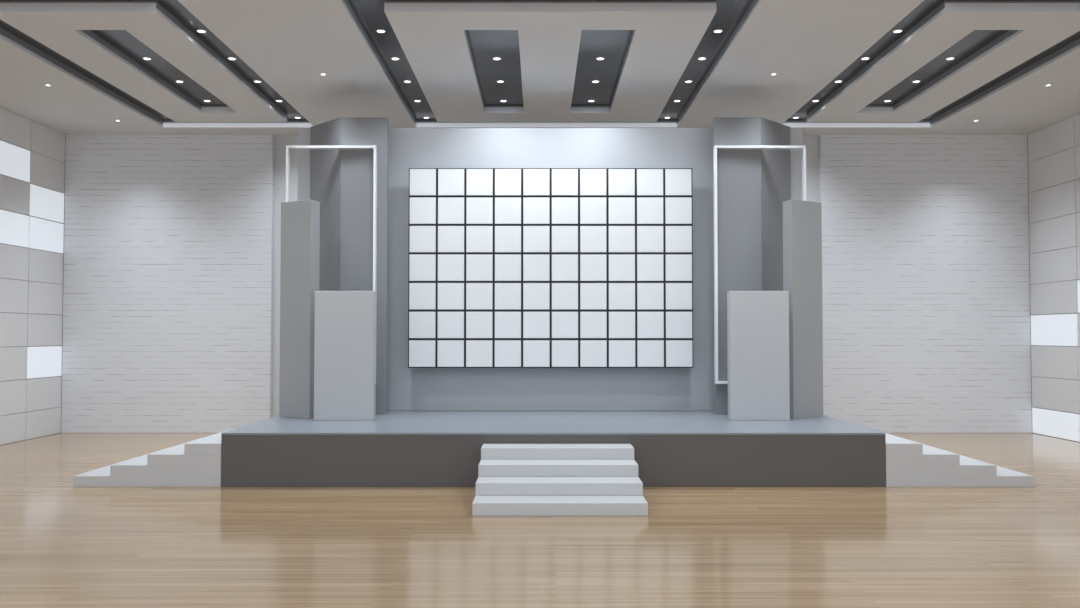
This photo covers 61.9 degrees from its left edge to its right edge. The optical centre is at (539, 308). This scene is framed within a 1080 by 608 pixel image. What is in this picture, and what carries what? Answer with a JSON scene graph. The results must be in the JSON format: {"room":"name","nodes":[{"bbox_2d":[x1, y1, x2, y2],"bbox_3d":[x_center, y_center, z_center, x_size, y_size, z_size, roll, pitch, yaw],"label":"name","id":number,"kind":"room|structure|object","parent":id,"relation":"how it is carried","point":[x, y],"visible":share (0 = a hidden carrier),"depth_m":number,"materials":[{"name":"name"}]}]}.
{"room":"event hall","nodes":[
{"label":"event hall","id":0,"kind":"room"},
{"bbox_2d":[0,107,65,444],"bbox_3d":[-8.905,-0.823,6.902,0.200,5.643,19.750,0,-2,0],"label":"wall","id":1,"kind":"structure","parent":0,"point":[31,280],"depth_m":15.49,"materials":[{"name":"tile"}]},
{"bbox_2d":[0,209,28,247],"bbox_3d":[-8.815,-1.345,14.955,0.020,0.552,1.115,0,-2,0],"label":"light panel","id":2,"kind":"object","parent":1,"relation":"attached to","point":[14,227],"visible":1,"depth_m":15.08,"materials":[{"name":"grey plastic"}]},
{"bbox_2d":[0,140,29,182],"bbox_3d":[-8.815,-2.471,14.987,0.020,0.552,1.115,0,-2,0],"label":"light panel","id":3,"kind":"object","parent":1,"relation":"attached to","point":[14,160],"visible":1,"depth_m":15.08,"materials":[{"name":"grey"}]},
{"bbox_2d":[27,346,61,378],"bbox_3d":[-8.815,0.941,16.016,0.020,0.552,1.115,0,-2,0],"label":"light panel","id":4,"kind":"object","parent":1,"relation":"attached to","point":[42,361],"visible":1,"depth_m":15.99,"materials":[{"name":"grey plastic"}]},
{"bbox_2d":[29,216,63,253],"bbox_3d":[-8.815,-1.312,16.081,0.020,0.552,1.115,0,-2,0],"label":"light panel","id":5,"kind":"object","parent":1,"relation":"attached to","point":[45,235],"visible":1,"depth_m":16.06,"materials":[{"name":"grey plastic"}]},
{"bbox_2d":[29,184,63,222],"bbox_3d":[-8.815,-1.876,16.097,0.020,0.552,1.115,0,-2,0],"label":"light panel","id":6,"kind":"object","parent":1,"relation":"attached to","point":[45,203],"visible":1,"depth_m":16.06,"materials":[{"name":"grey plastic"}]},
{"bbox_2d":[61,135,274,432],"bbox_3d":[-6.885,-0.477,16.696,3.840,5.518,0.150,0,-2,0],"label":"wall","id":7,"kind":"structure","parent":0,"point":[168,273],"depth_m":16.62,"materials":[{"name":"white brick"}]},
{"bbox_2d":[0,433,1079,607],"bbox_3d":[0.120,2.051,6.919,18.250,0.100,19.950,0,-2,0],"label":"floor","id":8,"kind":"structure","parent":0,"point":[63,545],"depth_m":7.85,"materials":[{"name":"brown wood"}]},
{"bbox_2d":[73,429,231,486],"bbox_3d":[-4.658,1.877,11.521,1.748,0.512,1.700,0,-2,0],"label":"staircase","id":9,"kind":"structure","parent":8,"relation":"on","point":[195,463],"depth_m":10.67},
{"bbox_2d":[221,411,885,486],"bbox_3d":[0.160,1.836,12.310,7.884,0.640,3.284,0,-2,0],"label":"stage platform","id":10,"kind":"object","parent":8,"relation":"on","point":[394,448],"visible":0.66,"depth_m":10.68,"materials":[{"name":"grey"}]},
{"bbox_2d":[279,199,319,418],"bbox_3d":[-3.405,0.004,12.780,0.661,3.050,0.264,-1,-2,31],"label":"panel","id":11,"kind":"object","parent":10,"relation":"on","point":[300,220],"visible":0.88,"depth_m":12.64,"materials":[{"name":"grey"}]},
{"bbox_2d":[314,291,375,419],"bbox_3d":[-2.676,0.637,12.363,0.808,1.761,0.178,0,-2,0],"label":"block","id":12,"kind":"object","parent":10,"relation":"on","point":[345,321],"visible":1,"depth_m":12.28,"materials":[{"name":"grey"}]},
{"bbox_2d":[310,117,388,413],"bbox_3d":[-2.949,-0.638,13.437,1.442,4.372,0.380,-1,-2,25],"label":"column","id":13,"kind":"structure","parent":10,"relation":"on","point":[341,180],"depth_m":13.26,"materials":[{"name":"grey paint"}]},
{"bbox_2d":[285,145,376,291],"bbox_3d":[-3.059,-0.650,13.170,1.318,3.483,0.105,0,-2,0],"label":"frame","id":14,"kind":"object","parent":13,"relation":"attached to","point":[287,199],"visible":0.48,"depth_m":13.16,"materials":[{"name":"white metal"}]},
{"bbox_2d":[298,128,802,410],"bbox_3d":[0.160,-0.621,13.945,7.820,4.367,0.120,0,-2,0],"label":"wall","id":15,"kind":"structure","parent":10,"relation":"on","point":[408,389],"depth_m":13.88,"materials":[{"name":"grey paint"}]},
{"bbox_2d":[408,168,692,367],"bbox_3d":[0.160,-0.617,13.704,4.282,3.012,0.361,0,-2,0],"label":"video screen","id":16,"kind":"object","parent":15,"relation":"attached to","point":[508,267],"visible":1,"depth_m":13.53,"materials":[{"name":"metal"}]},
{"bbox_2d":[713,117,790,413],"bbox_3d":[3.269,-0.638,13.437,1.442,4.372,0.380,1,-2,-25],"label":"column","id":17,"kind":"structure","parent":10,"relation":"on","point":[753,185],"depth_m":13.26,"materials":[{"name":"grey paint"}]},
{"bbox_2d":[713,145,805,383],"bbox_3d":[3.224,-0.650,13.170,1.339,3.483,0.105,0,-2,0],"label":"frame","id":18,"kind":"object","parent":17,"relation":"attached to","point":[715,147],"visible":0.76,"depth_m":13.16,"materials":[{"name":"white metal"}]},
{"bbox_2d":[727,291,789,419],"bbox_3d":[2.996,0.637,12.363,0.808,1.761,0.178,0,-2,0],"label":"block","id":19,"kind":"object","parent":10,"relation":"on","point":[757,321],"visible":1,"depth_m":12.28,"materials":[{"name":"grey"}]},
{"bbox_2d":[782,199,822,418],"bbox_3d":[3.725,0.004,12.780,0.661,3.050,0.264,1,-2,-31],"label":"panel","id":20,"kind":"object","parent":10,"relation":"on","point":[802,220],"visible":0.86,"depth_m":12.63,"materials":[{"name":"grey"}]},
{"bbox_2d":[472,444,647,515],"bbox_3d":[0.201,1.828,9.813,1.747,0.512,1.704,0,-2,0],"label":"staircase","id":21,"kind":"structure","parent":8,"relation":"on","point":[513,479],"depth_m":9.55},
{"bbox_2d":[886,433,1033,486],"bbox_3d":[4.978,1.877,11.521,1.748,0.512,1.700,0,-2,0],"label":"staircase","id":22,"kind":"structure","parent":8,"relation":"on","point":[909,463],"depth_m":10.67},
{"bbox_2d":[0,0,1079,135],"bbox_3d":[0.120,-3.533,12.082,18.250,0.325,9.950,0,-2,0],"label":"ceiling","id":23,"kind":"structure","parent":0,"point":[285,45],"depth_m":12.65,"materials":[{"name":"paint"}]},
{"bbox_2d":[0,1,286,121],"bbox_3d":[-5.388,-3.405,13.036,1.945,0.124,5.375,0,-2,0],"label":"ceiling panel","id":24,"kind":"object","parent":23,"relation":"attached to","point":[64,27],"visible":1,"depth_m":11.89,"materials":[{"name":"paint"}]},
{"bbox_2d":[196,29,206,32],"bbox_3d":[-4.280,-3.511,11.376,0.122,0.010,0.122,0,-2,0],"label":"recessed light","id":25,"kind":"object","parent":23,"relation":"in","point":[197,30],"visible":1,"depth_m":11.37,"materials":[{"name":"grey"}]},
{"bbox_2d":[163,123,312,126],"bbox_3d":[-5.390,-3.292,16.116,2.710,0.073,0.029,0,-2,0],"label":"light strip","id":26,"kind":"object","parent":23,"relation":"attached to","point":[164,124],"visible":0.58,"depth_m":16.10,"materials":[{"name":"grey"}]},
{"bbox_2d":[376,29,385,32],"bbox_3d":[-2.010,-3.511,11.376,0.122,0.010,0.122,0,-2,0],"label":"recessed light","id":27,"kind":"object","parent":23,"relation":"in","point":[378,30],"visible":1,"depth_m":11.38,"materials":[{"name":"grey"}]},
{"bbox_2d":[417,123,676,126],"bbox_3d":[0.120,-3.292,16.116,4.660,0.073,0.029,0,-2,0],"label":"light strip","id":28,"kind":"object","parent":23,"relation":"attached to","point":[418,124],"visible":1,"depth_m":16.10,"materials":[{"name":"grey"}]},
{"bbox_2d":[384,1,716,121],"bbox_3d":[0.120,-3.405,13.036,3.820,0.124,5.375,0,-2,0],"label":"ceiling panel","id":29,"kind":"object","parent":23,"relation":"attached to","point":[432,36],"visible":1,"depth_m":11.73,"materials":[{"name":"paint"}]},
{"bbox_2d":[713,29,722,32],"bbox_3d":[2.250,-3.511,11.376,0.122,0.010,0.122,0,-2,0],"label":"recessed light","id":30,"kind":"object","parent":23,"relation":"in","point":[716,30],"visible":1,"depth_m":11.37,"materials":[{"name":"grey"}]},
{"bbox_2d":[783,123,929,126],"bbox_3d":[5.630,-3.292,16.116,2.710,0.073,0.029,0,-2,0],"label":"light strip","id":31,"kind":"object","parent":23,"relation":"attached to","point":[786,124],"visible":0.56,"depth_m":16.10,"materials":[{"name":"grey"}]},
{"bbox_2d":[892,29,902,32],"bbox_3d":[4.520,-3.511,11.376,0.122,0.010,0.122,0,-2,0],"label":"recessed light","id":32,"kind":"object","parent":23,"relation":"in","point":[896,30],"visible":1,"depth_m":11.37,"materials":[{"name":"grey"}]},
{"bbox_2d":[806,1,1079,121],"bbox_3d":[5.628,-3.405,13.036,1.945,0.124,5.375,0,-2,0],"label":"ceiling panel","id":33,"kind":"object","parent":23,"relation":"attached to","point":[1034,27],"visible":1,"depth_m":11.98,"materials":[{"name":"paint"}]},
{"bbox_2d":[272,136,818,416],"bbox_3d":[0.120,-0.534,16.872,18.250,5.643,0.200,0,-2,0],"label":"wall","id":34,"kind":"structure","parent":0,"point":[811,142],"depth_m":16.82,"materials":[{"name":"paint"}]},
{"bbox_2d":[818,135,1031,432],"bbox_3d":[7.125,-0.477,16.696,3.840,5.518,0.150,0,-2,0],"label":"wall","id":35,"kind":"structure","parent":0,"point":[926,274],"depth_m":16.62,"materials":[{"name":"white brick"}]},
{"bbox_2d":[1027,113,1079,441],"bbox_3d":[9.145,-0.823,6.902,0.200,5.643,19.750,0,-2,0],"label":"wall","id":36,"kind":"structure","parent":0,"point":[1053,150],"depth_m":15.79,"materials":[{"name":"tile"}]},
{"bbox_2d":[1031,314,1077,345],"bbox_3d":[9.055,0.373,15.868,0.020,0.552,1.443,0,-2,0],"label":"light panel","id":37,"kind":"object","parent":36,"relation":"attached to","point":[1055,329],"visible":1,"depth_m":15.82,"materials":[{"name":"grey plastic"}]},
{"bbox_2d":[1032,407,1079,441],"bbox_3d":[9.055,2.019,15.821,0.020,0.465,1.443,0,-2,0],"label":"light panel","id":38,"kind":"object","parent":36,"relation":"attached to","point":[1064,425],"visible":1,"depth_m":15.76,"materials":[{"name":"grey plastic"}]},
{"bbox_2d":[1077,280,1079,312],"bbox_3d":[9.055,-0.233,14.430,0.020,0.552,1.443,0,-2,0],"label":"light panel","id":39,"kind":"object","parent":36,"relation":"attached to","point":[1078,281],"visible":1,"depth_m":15.12,"materials":[{"name":"white plastic"}]}
]}

